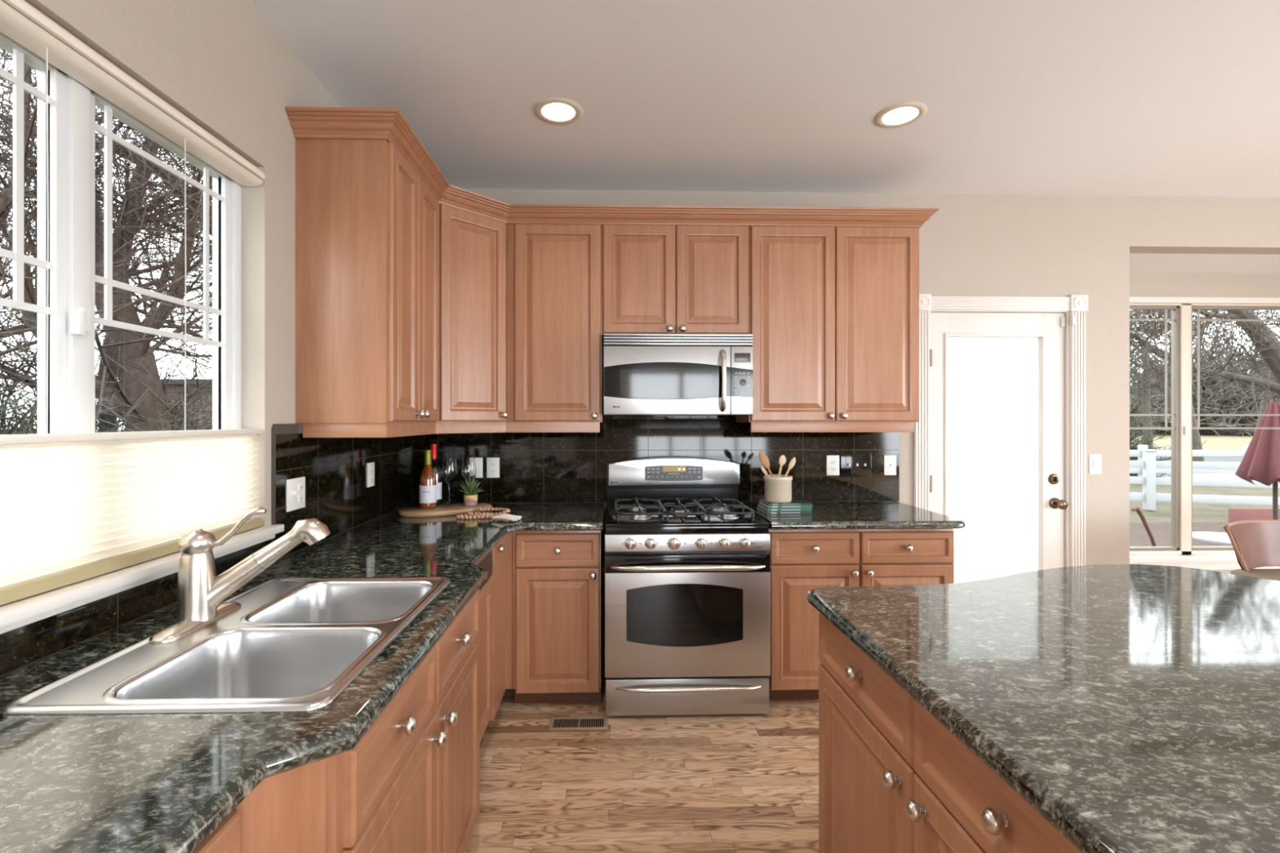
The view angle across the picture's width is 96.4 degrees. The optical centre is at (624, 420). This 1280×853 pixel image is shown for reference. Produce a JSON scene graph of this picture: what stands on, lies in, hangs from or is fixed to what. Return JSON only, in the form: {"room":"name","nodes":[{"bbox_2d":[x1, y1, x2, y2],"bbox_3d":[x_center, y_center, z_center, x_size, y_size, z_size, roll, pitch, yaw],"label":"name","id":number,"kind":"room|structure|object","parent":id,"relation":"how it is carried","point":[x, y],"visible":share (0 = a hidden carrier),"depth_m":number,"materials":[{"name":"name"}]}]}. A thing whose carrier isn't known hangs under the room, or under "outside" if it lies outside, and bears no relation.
{"room":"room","nodes":[
{"label":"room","id":0,"kind":"room"},
{"bbox_2d":[0,0,342,697],"bbox_3d":[-1.232,0.024,-0.054,0.160,2.743,7.077,0,0,-2],"label":"wall","id":1,"kind":"structure","parent":0,"point":[221,64],"depth_m":1.90,"materials":[{"name":"beige paint"}]},
{"bbox_2d":[0,31,241,434],"bbox_3d":[-1.289,-0.245,1.332,0.092,1.201,1.158,0,0,-2],"label":"window","id":2,"kind":"structure","parent":1,"relation":"in","point":[72,126],"depth_m":1.32,"materials":[{"name":"white plastic"}]},
{"bbox_2d":[0,48,50,315],"bbox_3d":[-1.284,-0.510,1.050,0.008,0.548,0.467,0,0,-2],"label":"grille","id":3,"kind":"object","parent":2,"relation":"attached to","point":[18,257],"depth_m":1.22,"materials":[{"name":"white plastic"}]},
{"bbox_2d":[0,0,266,605],"bbox_3d":[-1.220,-0.244,1.334,0.076,1.194,1.146,0,0,-2],"label":"window shade","id":4,"kind":"object","parent":2,"relation":"attached to","point":[74,508],"visible":1,"depth_m":1.34,"materials":[{"name":"beige"}]},
{"bbox_2d":[94,105,222,346],"bbox_3d":[-1.299,-0.510,1.615,0.008,0.548,0.468,0,0,-2],"label":"grille","id":5,"kind":"object","parent":2,"relation":"attached to","point":[108,282],"depth_m":1.60,"materials":[{"name":"white plastic"}]},
{"bbox_2d":[0,533,275,634],"bbox_3d":[-1.180,0.392,1.330,0.018,0.017,1.228,0,0,-2],"label":"trim","id":6,"kind":"structure","parent":1,"relation":"attached to","point":[24,622],"depth_m":1.28,"materials":[{"name":"white"}]},
{"bbox_2d":[0,524,284,627],"bbox_3d":[-1.209,0.370,1.332,0.111,0.026,1.273,0,0,-2],"label":"window sill","id":7,"kind":"structure","parent":1,"relation":"attached to","point":[15,613],"depth_m":1.27,"materials":[{"name":"white"}]},
{"bbox_2d":[0,433,412,675],"bbox_3d":[-1.181,0.266,1.248,0.009,0.431,4.137,0,0,-2],"label":"backsplash","id":8,"kind":"structure","parent":1,"relation":"attached to","point":[337,495],"depth_m":2.12,"materials":[{"name":"tile"}]},
{"bbox_2d":[286,476,305,511],"bbox_3d":[-1.188,0.268,2.080,0.022,0.114,0.118,0,0,-2],"label":"wall plate","id":9,"kind":"object","parent":8,"relation":"attached to","point":[295,487],"visible":1,"depth_m":2.07,"materials":[{"name":"white plastic"}]},
{"bbox_2d":[366,462,374,487],"bbox_3d":[-1.212,0.260,2.731,0.009,0.114,0.076,0,0,-2],"label":"wall plate","id":10,"kind":"object","parent":8,"relation":"attached to","point":[370,466],"visible":1,"depth_m":2.72,"materials":[{"name":"white plastic"}]},
{"bbox_2d":[271,423,298,524],"bbox_3d":[-1.201,0.199,2.024,0.012,0.372,0.149,0,0,-2],"label":"trim","id":11,"kind":"structure","parent":1,"relation":"attached to","point":[277,428],"depth_m":1.95,"materials":[{"name":"grey"}]},
{"bbox_2d":[295,137,439,422],"bbox_3d":[-1.025,-0.517,2.411,0.386,1.056,0.614,0,0,-2],"label":"upper cabinet","id":12,"kind":"object","parent":1,"relation":"attached to","point":[367,224],"visible":1,"depth_m":2.10,"materials":[{"name":"brown wood"}]},
{"bbox_2d":[284,106,938,228],"bbox_3d":[0.157,-1.073,2.866,3.151,0.079,0.835,0,0,-21],"label":"crown molding","id":13,"kind":"structure","parent":12,"relation":"attached to","point":[390,125],"depth_m":2.97,"materials":[{"name":"brown wood"}]},
{"bbox_2d":[302,422,599,437],"bbox_3d":[-0.728,0.037,2.635,0.415,0.056,1.394,0,0,40],"label":"rail","id":14,"kind":"object","parent":1,"relation":"attached to","point":[309,429],"visible":0.84,"depth_m":2.73,"materials":[{"name":"brown wood"}]},
{"bbox_2d":[461,457,476,502],"bbox_3d":[-0.859,0.330,3.153,0.084,0.246,0.084,0,0,-2],"label":"wine glass","id":15,"kind":"object","parent":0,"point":[468,466],"visible":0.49,"depth_m":3.12,"materials":[{"name":"white"}]},
{"bbox_2d":[463,493,477,506],"bbox_3d":[-0.822,0.425,3.054,0.072,0.055,0.072,0,0,-2],"label":"pot","id":16,"kind":"object","parent":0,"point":[469,500],"depth_m":3.03,"materials":[{"name":"ceramic"}]},
{"bbox_2d":[466,657,818,852],"bbox_3d":[2.465,1.445,0.366,7.653,0.100,7.800,0,0,-2],"label":"floor","id":17,"kind":"structure","parent":0,"point":[748,783],"depth_m":2.21,"materials":[{"name":"brown wood"}]},
{"bbox_2d":[192,810,239,852],"bbox_3d":[-0.808,0.958,0.494,0.636,0.874,0.610,0,0,-2],"label":"base cabinet","id":18,"kind":"object","parent":17,"relation":"on","point":[225,838],"visible":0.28,"depth_m":0.77,"materials":[{"name":"brown wood"}]},
{"bbox_2d":[233,587,479,852],"bbox_3d":[-0.778,0.958,1.332,0.716,0.874,1.056,0,0,-2],"label":"base cabinet","id":19,"kind":"object","parent":17,"relation":"on","point":[411,784],"visible":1,"depth_m":1.17,"materials":[{"name":"brown wood"}]},
{"bbox_2d":[477,549,492,746],"bbox_3d":[-0.855,0.959,2.159,0.615,0.872,0.590,0,0,-2],"label":"base cabinet","id":20,"kind":"object","parent":17,"relation":"on","point":[485,638],"visible":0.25,"depth_m":2.35,"materials":[{"name":"brown wood"}]},
{"bbox_2d":[488,533,512,720],"bbox_3d":[-0.872,0.958,2.883,0.650,0.874,0.850,0,0,-2],"label":"base cabinet","id":21,"kind":"object","parent":17,"relation":"on","point":[502,553],"visible":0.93,"depth_m":2.67,"materials":[{"name":"brown wood"}]},
{"bbox_2d":[512,530,602,702],"bbox_3d":[-0.335,0.958,3.016,0.426,0.874,0.626,0,0,-2],"label":"base cabinet","id":22,"kind":"object","parent":17,"relation":"on","point":[557,575],"visible":0.98,"depth_m":2.74,"materials":[{"name":"brown wood"}]},
{"bbox_2d":[548,716,607,729],"bbox_3d":[-0.212,1.392,2.628,0.266,0.006,0.102,0,0,-2],"label":"floor vent","id":23,"kind":"object","parent":17,"relation":"in","point":[556,722],"visible":1,"depth_m":2.63,"materials":[{"name":"gold metal"}]},
{"bbox_2d":[604,456,770,715],"bbox_3d":[0.286,0.803,2.979,0.774,1.184,0.750,0,0,-2],"label":"gas range","id":24,"kind":"object","parent":17,"relation":"on","point":[687,563],"visible":1,"depth_m":2.67,"materials":[{"name":"silver metal"}]},
{"bbox_2d":[604,503,768,533],"bbox_3d":[0.285,0.508,3.010,0.774,0.050,0.667,0,0,-2],"label":"cooktop","id":25,"kind":"object","parent":24,"relation":"in","point":[745,523],"depth_m":2.69,"materials":[{"name":"black"}]},
{"bbox_2d":[766,528,859,699],"bbox_3d":[0.912,0.958,3.050,0.454,0.874,0.626,0,0,-2],"label":"base cabinet","id":26,"kind":"object","parent":17,"relation":"on","point":[802,561],"visible":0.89,"depth_m":2.77,"materials":[{"name":"brown wood"}]},
{"bbox_2d":[818,612,916,852],"bbox_3d":[0.837,0.958,1.406,0.616,0.874,0.514,0,0,-2],"label":"base cabinet","id":27,"kind":"object","parent":17,"relation":"on","point":[866,771],"visible":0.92,"depth_m":1.38,"materials":[{"name":"brown wood"}]},
{"bbox_2d":[858,528,954,586],"bbox_3d":[1.374,0.958,3.062,0.470,0.874,0.626,0,0,-2],"label":"base cabinet","id":28,"kind":"object","parent":17,"relation":"on","point":[887,557],"visible":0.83,"depth_m":2.79,"materials":[{"name":"brown wood"}]},
{"bbox_2d":[741,501,965,529],"bbox_3d":[1.159,0.500,3.046,0.951,0.038,0.685,0,0,-2],"label":"countertop","id":29,"kind":"structure","parent":28,"relation":"on","point":[824,515],"depth_m":2.81,"materials":[{"name":"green stone"}]},
{"bbox_2d":[756,506,811,514],"bbox_3d":[0.835,0.474,3.013,0.235,0.014,0.176,0,0,-5],"label":"book","id":30,"kind":"object","parent":29,"relation":"on","point":[757,508],"visible":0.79,"depth_m":2.93,"materials":[{"name":"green paper"}]},
{"bbox_2d":[757,503,812,511],"bbox_3d":[0.838,0.459,3.011,0.239,0.016,0.181,0,0,-2],"label":"book","id":31,"kind":"object","parent":30,"relation":"on","point":[759,504],"visible":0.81,"depth_m":2.93,"materials":[{"name":"teal paper"}]},
{"bbox_2d":[758,500,812,508],"bbox_3d":[0.841,0.442,3.009,0.233,0.016,0.177,0,0,-2],"label":"book","id":32,"kind":"object","parent":31,"relation":"on","point":[761,503],"visible":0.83,"depth_m":2.92,"materials":[{"name":"teal paper"}]},
{"bbox_2d":[760,498,812,505],"bbox_3d":[0.844,0.429,3.007,0.226,0.010,0.171,0,0,-2],"label":"book","id":33,"kind":"object","parent":32,"relation":"on","point":[794,501],"visible":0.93,"depth_m":2.92,"materials":[{"name":"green paper"}]},
{"bbox_2d":[764,474,792,502],"bbox_3d":[0.805,0.358,3.007,0.146,0.131,0.146,0,0,-2],"label":"utensil crock","id":34,"kind":"object","parent":33,"relation":"on","point":[777,489],"visible":0.99,"depth_m":2.95,"materials":[{"name":"beige"}]},
{"bbox_2d":[905,698,1081,852],"bbox_3d":[0.851,0.958,0.892,0.616,0.874,0.514,0,0,-2],"label":"base cabinet","id":35,"kind":"object","parent":17,"relation":"on","point":[959,804],"visible":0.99,"depth_m":0.98,"materials":[{"name":"brown wood"}]},
{"bbox_2d":[1222,520,1279,581],"bbox_3d":[3.475,0.967,2.851,0.800,0.857,0.515,0,0,-2],"label":"counter stool","id":36,"kind":"object","parent":17,"relation":"on","point":[1255,544],"visible":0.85,"depth_m":3.04,"materials":[{"name":"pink leather"}]},
{"bbox_3d":[1.604,0.958,0.558,0.864,0.874,1.870,0,0,-2],"label":"block","id":37,"kind":"object","parent":17,"relation":"on","visible":0},
{"bbox_2d":[806,564,1279,852],"bbox_3d":[1.568,0.500,0.758,2.064,0.038,2.332,0,0,-2],"label":"countertop","id":38,"kind":"structure","parent":37,"relation":"on","point":[1134,708],"depth_m":1.04,"materials":[{"name":"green stone"}]},
{"bbox_2d":[250,0,1279,197],"bbox_3d":[2.474,-1.448,0.014,7.653,0.200,7.097,0,0,-2],"label":"ceiling","id":39,"kind":"structure","parent":0,"point":[1171,98],"depth_m":2.33,"materials":[{"name":"white paint"}]},
{"bbox_2d":[533,97,582,124],"bbox_3d":[-0.289,-1.382,2.497,0.216,0.084,0.216,0,0,-2],"label":"ceiling light","id":40,"kind":"object","parent":39,"relation":"attached to","point":[561,111],"visible":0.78,"depth_m":2.54,"materials":[{"name":"beige"}]},
{"bbox_2d":[873,102,928,128],"bbox_3d":[1.217,-1.382,2.528,0.216,0.084,0.216,0,0,-2],"label":"ceiling light","id":41,"kind":"object","parent":39,"relation":"attached to","point":[901,114],"visible":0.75,"depth_m":2.56,"materials":[{"name":"beige"}]},
{"bbox_2d":[463,188,1279,657],"bbox_3d":[2.382,0.024,3.491,7.253,2.743,0.140,0,0,-2],"label":"wall","id":42,"kind":"structure","parent":0,"point":[975,245],"depth_m":3.43,"materials":[{"name":"beige paint"}]},
{"bbox_2d":[436,204,507,422],"bbox_3d":[-0.920,-0.517,3.028,0.627,1.056,0.612,0,0,-2],"label":"upper cabinet","id":43,"kind":"object","parent":42,"relation":"attached to","point":[473,247],"visible":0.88,"depth_m":2.84,"materials":[{"name":"brown wood"}]},
{"bbox_2d":[506,223,602,422],"bbox_3d":[-0.374,-0.517,3.155,0.501,1.056,0.386,0,0,-2],"label":"upper cabinet","id":44,"kind":"object","parent":42,"relation":"attached to","point":[554,271],"visible":0.99,"depth_m":3.00,"materials":[{"name":"brown wood"}]},
{"bbox_2d":[412,398,899,502],"bbox_3d":[0.198,0.178,3.358,2.860,0.606,0.009,0,0,-2],"label":"backsplash","id":45,"kind":"structure","parent":42,"relation":"attached to","point":[535,467],"depth_m":3.35,"materials":[{"name":"tile"}]},
{"bbox_2d":[486,457,499,477],"bbox_3d":[-0.765,0.277,3.323,0.073,0.117,0.009,0,0,-2],"label":"wall plate","id":46,"kind":"object","parent":45,"relation":"attached to","point":[492,464],"visible":1,"depth_m":3.32,"materials":[{"name":"white plastic"}]},
{"bbox_2d":[750,422,914,432],"bbox_3d":[1.111,0.037,3.211,0.881,0.056,0.299,0,0,-2],"label":"rail","id":47,"kind":"object","parent":45,"relation":"attached to","point":[755,427],"visible":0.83,"depth_m":3.06,"materials":[{"name":"brown wood"}]},
{"bbox_2d":[826,455,839,475],"bbox_3d":[1.229,0.267,3.376,0.075,0.118,0.009,0,0,-2],"label":"wall plate","id":48,"kind":"object","parent":45,"relation":"attached to","point":[833,461],"visible":1,"depth_m":3.38,"materials":[{"name":"white plastic"}]},
{"bbox_2d":[840,453,871,477],"bbox_3d":[1.368,0.269,3.373,0.182,0.136,0.022,0,0,-2],"label":"light switch","id":49,"kind":"object","parent":45,"relation":"attached to","point":[852,465],"visible":1,"depth_m":3.38,"materials":[{"name":"black"}]},
{"bbox_2d":[884,455,896,475],"bbox_3d":[1.571,0.267,3.386,0.072,0.118,0.007,0,0,-2],"label":"wall plate","id":50,"kind":"object","parent":45,"relation":"attached to","point":[890,461],"visible":1,"depth_m":3.38,"materials":[{"name":"white plastic"}]},
{"bbox_2d":[602,224,748,342],"bbox_3d":[0.267,-0.749,3.172,0.780,0.592,0.386,0,0,-2],"label":"upper cabinet","id":51,"kind":"object","parent":42,"relation":"attached to","point":[657,279],"visible":0.99,"depth_m":3.02,"materials":[{"name":"brown wood"}]},
{"bbox_2d":[604,333,752,415],"bbox_3d":[0.273,-0.238,3.127,0.772,0.423,0.453,0,0,-2],"label":"microwave","id":52,"kind":"object","parent":51,"relation":"attached to","point":[645,374],"visible":1,"depth_m":2.95,"materials":[{"name":"silver metal"}]},
{"bbox_2d":[735,226,919,422],"bbox_3d":[1.117,-0.517,3.195,0.918,1.056,0.386,0,0,-2],"label":"upper cabinet","id":53,"kind":"object","parent":42,"relation":"attached to","point":[833,312],"visible":0.97,"depth_m":3.04,"materials":[{"name":"brown wood"}]},
{"bbox_2d":[948,337,1038,583],"bbox_3d":[2.222,0.317,3.466,0.582,1.645,0.001,0,0,-2],"label":"shade","id":54,"kind":"object","parent":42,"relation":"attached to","point":[993,381],"depth_m":3.47,"materials":[{"name":"fabric"}]},
{"bbox_2d":[913,293,1088,583],"bbox_3d":[2.232,0.325,3.458,1.047,2.140,0.200,0,0,-2],"label":"door","id":55,"kind":"structure","parent":42,"relation":"in","point":[999,435],"depth_m":3.45,"materials":[{"name":"white"}]},
{"bbox_2d":[1088,454,1101,474],"bbox_3d":[2.821,0.264,3.428,0.074,0.118,0.010,0,0,-2],"label":"light switch","id":56,"kind":"object","parent":42,"relation":"attached to","point":[1095,460],"visible":1,"depth_m":3.43,"materials":[{"name":"white plastic"}]},
{"bbox_2d":[1129,272,1279,573],"bbox_3d":[4.454,0.175,4.140,2.875,2.440,0.140,0,0,-2],"label":"wall","id":57,"kind":"structure","parent":0,"point":[1141,284],"depth_m":4.06,"materials":[{"name":"beige paint"}]},
{"bbox_2d":[1129,554,1237,563],"bbox_3d":[4.469,0.982,4.065,2.650,0.037,0.080,0,0,-2],"label":"trim","id":58,"kind":"structure","parent":57,"relation":"attached to","point":[1216,557],"depth_m":4.02,"materials":[{"name":"white"}]},
{"bbox_2d":[1129,303,1279,555],"bbox_3d":[4.467,0.058,4.126,2.550,1.835,0.088,0,0,-2],"label":"window","id":59,"kind":"structure","parent":57,"relation":"in","point":[1181,415],"depth_m":4.10,"materials":[{"name":"beige plastic"}]},
{"bbox_2d":[1129,309,1174,429],"bbox_3d":[3.605,-0.366,4.106,0.701,0.864,0.007,0,0,-2],"label":"grille","id":60,"kind":"object","parent":59,"relation":"attached to","point":[1166,415],"depth_m":4.11,"materials":[{"name":"beige"}]},
{"bbox_2d":[1192,309,1279,429],"bbox_3d":[4.502,-0.366,4.130,0.856,0.864,0.007,0,0,-2],"label":"grille","id":61,"kind":"object","parent":59,"relation":"attached to","point":[1198,415],"depth_m":4.12,"materials":[{"name":"beige"}]},
{"bbox_2d":[1129,297,1279,304],"bbox_3d":[4.468,-0.851,4.082,2.590,0.042,0.036,0,0,-2],"label":"trim","id":62,"kind":"structure","parent":57,"relation":"attached to","point":[1219,300],"depth_m":4.06,"materials":[{"name":"white"}]},
{"bbox_2d":[1129,562,1279,569],"bbox_3d":[4.469,1.030,4.062,2.610,0.060,0.016,0,0,-2],"label":"trim","id":63,"kind":"structure","parent":57,"relation":"attached to","point":[1206,566],"depth_m":4.04,"materials":[{"name":"white"}]},
{"bbox_2d":[1129,253,1279,273],"bbox_3d":[4.460,-1.085,3.913,3.155,0.080,0.593,0,0,-2],"label":"ceiling","id":64,"kind":"structure","parent":0,"point":[1139,262],"depth_m":3.81,"materials":[{"name":"white paint"}]},
{"bbox_2d":[1129,309,1279,461],"bbox_3d":[16.755,-2.260,17.925,6.486,7.641,8.315,0,0,25],"label":"bare tree","id":65,"kind":"object","parent":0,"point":[1197,442],"visible":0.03,"depth_m":16.91,"materials":[{"name":"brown plant"}]},
{"bbox_3d":[-0.787,0.958,-0.294,0.636,0.874,0.955,0,0,-2],"label":"base cabinet","id":66,"kind":"object","parent":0,"visible":0},
{"bbox_2d":[0,502,604,852],"bbox_3d":[-0.627,0.500,1.262,1.120,0.038,4.157,0,0,-2],"label":"countertop","id":67,"kind":"structure","parent":66,"relation":"on","point":[104,783],"depth_m":0.89,"materials":[{"name":"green stone"}]},
{"bbox_2d":[0,577,450,715],"bbox_3d":[-0.779,0.574,1.333,0.538,0.204,0.790,0,0,-2],"label":"sink","id":68,"kind":"object","parent":67,"relation":"in","point":[300,647],"visible":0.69,"depth_m":1.29,"materials":[{"name":"silver metal"}]},
{"bbox_2d":[149,506,330,643],"bbox_3d":[-0.893,0.343,1.352,0.308,0.268,0.256,0,0,-2],"label":"faucet","id":69,"kind":"object","parent":67,"relation":"on","point":[201,593],"visible":1,"depth_m":1.34,"materials":[{"name":"silver metal"}]},
{"bbox_2d":[398,502,492,517],"bbox_3d":[-0.925,0.467,2.974,0.470,0.028,0.226,0,0,-28],"label":"serving board","id":70,"kind":"object","parent":67,"relation":"on","point":[440,510],"visible":0.87,"depth_m":2.89,"materials":[{"name":"brown wood"}]},
{"bbox_2d":[419,449,436,509],"bbox_3d":[-1.015,0.303,2.949,0.084,0.300,0.085,0,0,-2],"label":"wine bottle","id":71,"kind":"object","parent":70,"relation":"on","point":[428,481],"visible":1,"depth_m":2.92,"materials":[{"name":"brown"}]},
{"bbox_2d":[430,444,441,505],"bbox_3d":[-1.027,0.290,3.074,0.084,0.325,0.085,0,0,-2],"label":"wine bottle","id":72,"kind":"object","parent":70,"relation":"on","point":[434,464],"visible":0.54,"depth_m":3.06,"materials":[{"name":"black glass"}]},
{"bbox_2d":[441,457,457,504],"bbox_3d":[-0.955,0.330,3.111,0.084,0.246,0.084,0,0,-2],"label":"wine glass","id":73,"kind":"object","parent":70,"relation":"on","point":[449,468],"visible":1,"depth_m":3.08,"materials":[{"name":"white"}]},
{"bbox_2d":[459,474,483,506],"bbox_3d":[-0.821,0.371,3.053,0.126,0.163,0.128,0,0,-2],"label":"potted succulent","id":74,"kind":"object","parent":70,"relation":"on","point":[470,498],"visible":1,"depth_m":3.04,"materials":[{"name":"green plant"}]},
{"bbox_2d":[455,507,521,520],"bbox_3d":[-0.641,0.465,2.837,0.332,0.031,0.220,0,0,17],"label":"bead garland","id":75,"kind":"object","parent":67,"relation":"on","point":[497,516],"visible":1,"depth_m":2.79,"materials":[{"name":"brown wood"}]},
{"label":"outside","id":76,"kind":"structure","parent":0,"visible":0},
{"bbox_2d":[1131,432,1253,449],"bbox_3d":[59.192,1.555,68.847,98.000,0.020,85.500,0,0,-2],"label":"lawn","id":77,"kind":"structure","parent":76,"point":[1231,442],"depth_m":40.34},
{"bbox_2d":[1129,309,1225,448],"bbox_3d":[24.587,-3.749,29.682,9.956,10.595,11.245,0,0,-2],"label":"bare tree","id":78,"kind":"object","parent":77,"relation":"on","point":[1146,406],"visible":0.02,"depth_m":28.59,"materials":[{"name":"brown plant"}]},
{"bbox_2d":[1129,310,1232,413],"bbox_3d":[29.982,-4.455,34.717,13.193,12.070,10.097,0,0,-43],"label":"bare tree","id":79,"kind":"object","parent":77,"relation":"on","point":[1169,393],"visible":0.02,"depth_m":33.24,"materials":[{"name":"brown plant"}]},
{"bbox_2d":[1129,362,1236,435],"bbox_3d":[48.454,-3.133,63.283,22.966,12.763,23.223,0,0,27],"label":"bush","id":80,"kind":"object","parent":77,"relation":"on","point":[1132,397],"visible":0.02,"depth_m":55.92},
{"bbox_2d":[1129,323,1279,436],"bbox_3d":[63.628,-3.744,61.395,26.533,14.024,28.138,0,0,-29],"label":"tree","id":81,"kind":"object","parent":77,"relation":"on","point":[1247,421],"visible":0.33,"depth_m":57.31,"materials":[{"name":"plant"}]},
{"bbox_2d":[1217,310,1279,435],"bbox_3d":[43.476,-4.668,35.243,10.004,12.544,13.550,0,0,38],"label":"bare tree","id":82,"kind":"object","parent":77,"relation":"on","point":[1262,406],"visible":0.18,"depth_m":37.20,"materials":[{"name":"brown plant"}]},
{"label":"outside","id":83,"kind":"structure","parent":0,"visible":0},
{"bbox_2d":[32,429,1279,522],"bbox_3d":[13.932,1.590,40.384,190.000,0.050,160.000,0,0,-2],"label":"ground","id":84,"kind":"structure","parent":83,"point":[1202,512],"depth_m":10.46,"materials":[{"name":"green plant"}]},
{"bbox_2d":[0,75,191,356],"bbox_3d":[-6.724,-1.593,5.961,4.147,6.315,4.416,0,0,-28],"label":"bare tree","id":85,"kind":"object","parent":84,"relation":"on","point":[35,124],"visible":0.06,"depth_m":6.08,"materials":[{"name":"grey plant"}]},
{"bbox_2d":[0,292,199,434],"bbox_3d":[-7.062,0.316,4.631,6.420,3.594,6.778,0,0,27],"label":"bush","id":86,"kind":"object","parent":84,"relation":"on","point":[21,364],"visible":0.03,"depth_m":4.95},
{"bbox_2d":[0,48,212,434],"bbox_3d":[-4.425,-1.565,4.962,5.068,6.276,4.636,0,0,-9],"label":"bare tree","id":87,"kind":"object","parent":84,"relation":"on","point":[123,344],"visible":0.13,"depth_m":4.76,"materials":[{"name":"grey plant"}]},
{"bbox_2d":[0,51,212,432],"bbox_3d":[-4.268,-1.559,4.191,5.706,6.212,4.000,0,0,37],"label":"bare tree","id":88,"kind":"object","parent":84,"relation":"on","point":[27,136],"visible":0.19,"depth_m":4.36,"materials":[{"name":"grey plant"}]},
{"bbox_2d":[0,320,212,434],"bbox_3d":[-5.274,0.418,5.770,5.959,3.094,5.820,0,0,-15],"label":"bush","id":89,"kind":"object","parent":84,"relation":"on","point":[169,375],"visible":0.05,"depth_m":5.46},
{"bbox_2d":[0,53,212,412],"bbox_3d":[-4.553,-1.929,6.075,5.521,6.971,4.962,0,0,-10],"label":"bare tree","id":90,"kind":"object","parent":84,"relation":"on","point":[157,171],"visible":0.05,"depth_m":5.69,"materials":[{"name":"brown plant"}]},
{"bbox_2d":[0,339,212,435],"bbox_3d":[-3.887,0.690,3.501,4.291,2.678,4.680,0,0,-8],"label":"bush","id":91,"kind":"object","parent":84,"relation":"on","point":[27,428],"visible":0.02,"depth_m":3.79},
{"bbox_2d":[0,91,212,431],"bbox_3d":[-5.515,-1.529,6.747,3.975,6.166,7.392,0,0,24],"label":"bare tree","id":92,"kind":"object","parent":84,"relation":"on","point":[109,353],"visible":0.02,"depth_m":6.19,"materials":[{"name":"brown plant"}]},
{"bbox_2d":[0,71,212,338],"bbox_3d":[-5.096,-1.235,7.719,7.240,5.575,3.466,0,0,-32],"label":"bare tree","id":93,"kind":"object","parent":84,"relation":"on","point":[139,309],"visible":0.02,"depth_m":7.25,"materials":[{"name":"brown plant"}]},
{"bbox_2d":[160,378,212,431],"bbox_3d":[-6.577,0.420,10.329,2.500,2.250,2.100,0,0,-2],"label":"garden shed","id":94,"kind":"object","parent":84,"relation":"on","point":[179,386],"visible":0.02,"depth_m":9.41,"materials":[{"name":"grey"}]},
{"bbox_2d":[1129,405,1206,477],"bbox_3d":[13.101,0.674,15.876,4.381,2.337,4.262,0,0,-6],"label":"bush","id":95,"kind":"object","parent":84,"relation":"on","point":[1135,446],"visible":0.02,"depth_m":15.03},
{"bbox_2d":[1129,444,1248,484],"bbox_3d":[24.135,1.070,14.046,30.000,0.950,0.130,0,0,-2],"label":"rail fence","id":96,"kind":"object","parent":84,"relation":"on","point":[1139,453],"visible":0.23,"depth_m":13.75,"materials":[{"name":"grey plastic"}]},
{"bbox_2d":[1129,309,1279,423],"bbox_3d":[9.654,-0.620,9.300,5.489,4.482,2.690,0,0,-2],"label":"bare tree","id":97,"kind":"object","parent":84,"relation":"on","point":[1265,342],"visible":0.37,"depth_m":9.14,"materials":[{"name":"brown plant"}]},
{"bbox_2d":[1129,448,1279,510],"bbox_3d":[11.110,1.025,9.198,8.826,1.040,0.160,0,0,18],"label":"rail fence","id":98,"kind":"object","parent":84,"relation":"on","point":[1148,464],"visible":0.42,"depth_m":9.66,"materials":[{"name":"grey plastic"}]},
{"bbox_2d":[1129,309,1279,382],"bbox_3d":[10.662,-1.734,11.313,3.798,6.577,7.225,0,0,5],"label":"bare tree","id":99,"kind":"object","parent":84,"relation":"on","point":[1135,309],"visible":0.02,"depth_m":11.22,"materials":[{"name":"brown plant"}]},
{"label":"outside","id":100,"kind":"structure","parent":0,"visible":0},
{"bbox_2d":[1129,522,1231,546],"bbox_3d":[9.078,1.555,6.593,9.500,0.020,4.100,0,0,-2],"label":"mulch","id":101,"kind":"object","parent":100,"point":[1161,531],"visible":0.17,"depth_m":7.91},
{"bbox_2d":[1131,506,1155,546],"bbox_3d":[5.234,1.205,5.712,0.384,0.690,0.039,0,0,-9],"label":"chair","id":102,"kind":"object","parent":101,"relation":"on","point":[1137,509],"visible":0.77,"depth_m":5.70,"materials":[{"name":"wood"}]},
{"bbox_2d":[1192,531,1232,546],"bbox_3d":[5.837,1.336,5.457,0.680,0.418,0.680,0,0,-2],"label":"patio table","id":103,"kind":"object","parent":101,"relation":"on","point":[1222,538],"visible":0.18,"depth_m":5.50,"materials":[{"name":"grey"}]},
{"bbox_2d":[1228,507,1279,546],"bbox_3d":[8.127,1.315,6.813,1.390,0.460,0.490,0,0,-2],"label":"bench","id":104,"kind":"object","parent":101,"relation":"on","point":[1234,514],"visible":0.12,"depth_m":7.01,"materials":[{"name":"red paint"}]},
{"bbox_2d":[1235,399,1279,519],"bbox_3d":[7.038,0.660,6.189,0.552,1.770,0.552,0,0,-24],"label":"patio umbrella","id":105,"kind":"object","parent":101,"relation":"on","point":[1260,463],"visible":0.81,"depth_m":6.16,"materials":[{"name":"red"}]},
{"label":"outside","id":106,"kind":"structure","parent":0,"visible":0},
{"bbox_2d":[1155,457,1242,462],"bbox_3d":[56.928,1.555,22.270,105.000,0.020,4.900,0,0,-2],"label":"asphalt","id":107,"kind":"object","parent":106,"point":[1206,459],"depth_m":22.63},
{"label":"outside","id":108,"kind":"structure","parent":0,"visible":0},
{"bbox_2d":[1132,472,1241,479],"bbox_3d":[57.065,1.555,17.122,105.000,0.020,2.000,0,0,-2],"label":"sidewalk concrete","id":109,"kind":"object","parent":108,"point":[1229,476],"depth_m":15.73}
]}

